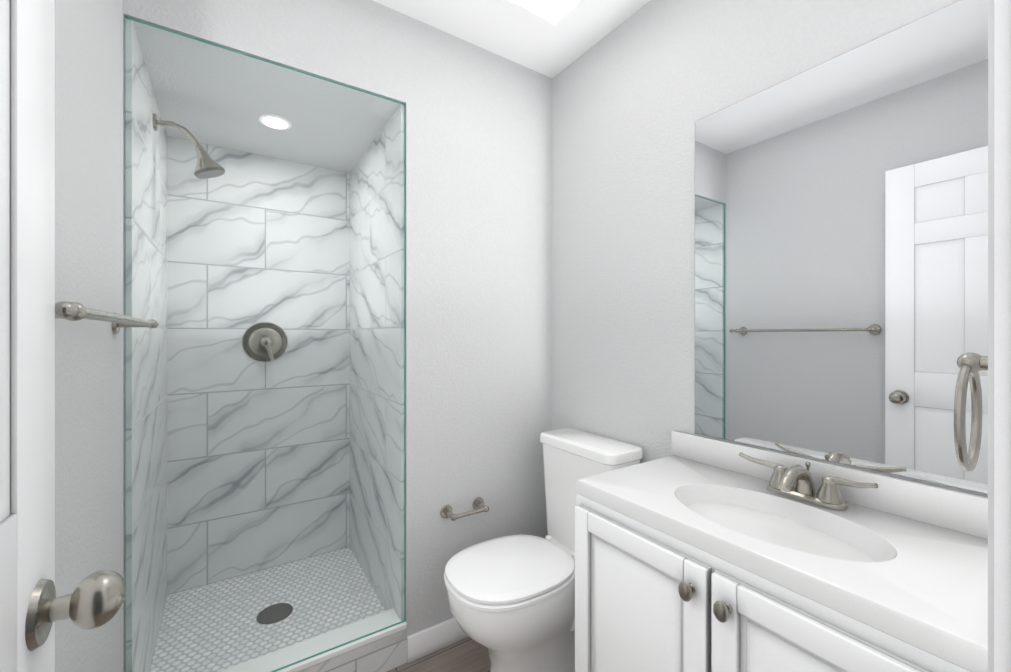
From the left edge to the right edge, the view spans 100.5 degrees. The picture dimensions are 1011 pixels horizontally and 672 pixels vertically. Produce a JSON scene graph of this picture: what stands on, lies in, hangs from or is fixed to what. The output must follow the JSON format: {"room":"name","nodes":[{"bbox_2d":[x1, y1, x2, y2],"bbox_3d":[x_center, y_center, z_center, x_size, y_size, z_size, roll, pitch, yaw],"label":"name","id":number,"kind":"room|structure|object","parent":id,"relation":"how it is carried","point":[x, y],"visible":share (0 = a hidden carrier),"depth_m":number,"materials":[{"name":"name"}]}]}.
{"room":"bathroom","nodes":[
{"label":"bathroom","id":0,"kind":"room"},
{"bbox_2d":[150,547,385,671],"bbox_3d":[-0.968,1.185,1.762,0.800,0.090,0.745,0,0,-33],"label":"floor","id":1,"kind":"structure","parent":0,"point":[293,593],"depth_m":1.75,"materials":[{"name":"tile"}]},
{"bbox_2d":[256,603,292,623],"bbox_3d":[-0.955,1.149,1.743,0.136,0.006,0.136,0,0,-33],"label":"shower drain","id":2,"kind":"object","parent":1,"relation":"in","point":[265,616],"depth_m":1.74,"materials":[{"name":"silver metal"}]},
{"bbox_2d":[387,637,489,671],"bbox_3d":[0.158,1.255,0.698,1.710,0.050,2.070,0,0,-33],"label":"floor","id":3,"kind":"structure","parent":0,"point":[468,654],"depth_m":1.59,"materials":[{"name":"brown wood"}]},
{"bbox_2d":[444,428,642,671],"bbox_3d":[0.112,0.817,1.506,0.680,0.827,0.423,0,0,-33],"label":"toilet","id":4,"kind":"object","parent":3,"relation":"on","point":[511,600],"visible":0.83,"depth_m":1.39,"materials":[{"name":"white ceramic"}]},
{"bbox_2d":[575,430,987,671],"bbox_3d":[0.588,0.775,0.951,0.510,0.910,0.812,0,0,-33],"label":"bathroom vanity","id":5,"kind":"object","parent":3,"relation":"on","point":[695,553],"visible":0.98,"depth_m":0.87,"materials":[{"name":"paint"}]},
{"bbox_2d":[739,452,877,509],"bbox_3d":[0.701,0.356,1.014,0.143,0.087,0.294,0,0,-33],"label":"faucet","id":6,"kind":"object","parent":5,"relation":"on","point":[784,479],"visible":1,"depth_m":1.00,"materials":[{"name":"silver metal"}]},
{"bbox_2d":[373,0,649,77],"bbox_3d":[0.130,-1.240,0.739,1.710,0.060,2.170,0,0,-33],"label":"ceiling","id":7,"kind":"structure","parent":0,"point":[509,31],"depth_m":1.64,"materials":[{"name":"paint"}]},
{"bbox_2d":[505,0,581,25],"bbox_3d":[0.125,-1.200,1.310,0.450,0.018,0.450,0,0,-33],"label":"ceiling light panel","id":8,"kind":"object","parent":7,"relation":"attached to","point":[554,12],"visible":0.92,"depth_m":1.53,"materials":[{"name":"paint"}]},
{"bbox_2d":[55,0,987,671],"bbox_3d":[-0.102,0.010,1.093,1.710,2.440,3.015,0,0,-33],"label":"wall","id":9,"kind":"structure","parent":0,"point":[549,254],"depth_m":1.59,"materials":[{"name":"paint"}]},
{"bbox_2d":[0,0,125,671],"bbox_3d":[-0.349,0.204,0.233,0.128,2.028,0.630,0,0,-33],"label":"door","id":10,"kind":"structure","parent":9,"relation":"in","point":[33,608],"depth_m":0.43,"materials":[{"name":"paint"}]},
{"bbox_2d":[55,301,158,333],"bbox_3d":[-0.764,-0.032,0.803,0.084,0.056,0.757,0,0,-33],"label":"bar","id":11,"kind":"object","parent":9,"relation":"attached to","point":[72,311],"visible":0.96,"depth_m":0.62,"materials":[{"name":"silver metal"}]},
{"bbox_2d":[126,19,173,671],"bbox_3d":[-1.272,0.135,1.511,0.015,2.030,0.828,0,0,-33],"label":"shower wall tile","id":12,"kind":"structure","parent":9,"relation":"attached to","point":[159,375],"depth_m":1.40,"materials":[{"name":"tile"}]},
{"bbox_2d":[153,113,224,178],"bbox_3d":[-1.181,-0.701,1.580,0.213,0.198,0.104,0,0,-33],"label":"shower head","id":13,"kind":"object","parent":12,"relation":"attached to","point":[203,157],"depth_m":1.58},
{"bbox_2d":[174,137,345,592],"bbox_3d":[-1.165,0.135,2.070,0.750,2.030,0.015,0,0,-33],"label":"shower wall tile","id":14,"kind":"structure","parent":9,"relation":"attached to","point":[319,247],"depth_m":2.03,"materials":[{"name":"tile"}]},
{"bbox_2d":[242,322,287,361],"bbox_3d":[-1.154,0.030,2.026,0.196,0.196,0.068,0,0,-33],"label":"shower valve","id":15,"kind":"object","parent":14,"relation":"attached to","point":[262,342],"depth_m":2.04,"materials":[{"name":"silver metal"}]},
{"bbox_2d":[258,114,291,129],"bbox_3d":[-0.944,-0.876,1.726,0.124,0.007,0.124,0,0,-33],"label":"shower ceiling light","id":16,"kind":"object","parent":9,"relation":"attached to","point":[276,121],"depth_m":1.71,"materials":[{"name":"glass"}]},
{"bbox_2d":[218,608,406,671],"bbox_3d":[-0.736,1.155,1.410,0.800,0.150,0.118,0,0,-33],"label":"shower curb","id":17,"kind":"structure","parent":9,"relation":"attached to","point":[385,650],"depth_m":1.49,"materials":[{"name":"stone"}]},
{"bbox_2d":[125,16,404,671],"bbox_3d":[-0.713,0.102,1.375,0.794,1.955,0.010,0,0,-33],"label":"glass","id":18,"kind":"object","parent":17,"relation":"on","point":[330,649],"visible":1,"depth_m":1.34,"materials":[{"name":"teal"}]},
{"bbox_2d":[346,104,403,620],"bbox_3d":[-0.618,0.135,1.943,0.015,2.030,0.828,0,0,-33],"label":"shower wall tile","id":19,"kind":"structure","parent":9,"relation":"attached to","point":[363,430],"depth_m":1.84,"materials":[{"name":"tile"}]},
{"bbox_2d":[407,617,468,662],"bbox_3d":[-0.072,1.181,1.775,0.710,0.098,0.018,0,0,-33],"label":"baseboard","id":20,"kind":"structure","parent":9,"relation":"attached to","point":[431,639],"depth_m":1.62,"materials":[{"name":"paint"}]},
{"bbox_2d":[440,497,488,520],"bbox_3d":[-0.154,0.700,1.685,0.199,0.054,0.077,0,0,-33],"label":"paper holder","id":21,"kind":"object","parent":9,"relation":"attached to","point":[478,505],"visible":1,"depth_m":1.67,"materials":[{"name":"silver metal"}]},
{"bbox_2d":[695,0,987,493],"bbox_3d":[0.816,-0.190,1.066,0.005,1.010,0.722,0,0,-33],"label":"mirror","id":22,"kind":"object","parent":9,"relation":"attached to","point":[841,258],"visible":1,"depth_m":1.02,"materials":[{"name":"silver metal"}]},
{"bbox_2d":[954,353,987,470],"bbox_3d":[0.543,0.081,0.467,0.096,0.148,0.059,0,0,-33],"label":"towel ring","id":23,"kind":"object","parent":9,"relation":"attached to","point":[971,365],"visible":1,"depth_m":0.47,"materials":[{"name":"silver metal"}]},
{"bbox_2d":[988,0,1010,671],"bbox_3d":[0.155,0.173,0.116,0.865,2.115,0.141,0,0,-33],"label":"door frame","id":24,"kind":"structure","parent":9,"relation":"attached to","point":[999,335],"depth_m":0.37,"materials":[{"name":"paint"}]}
]}

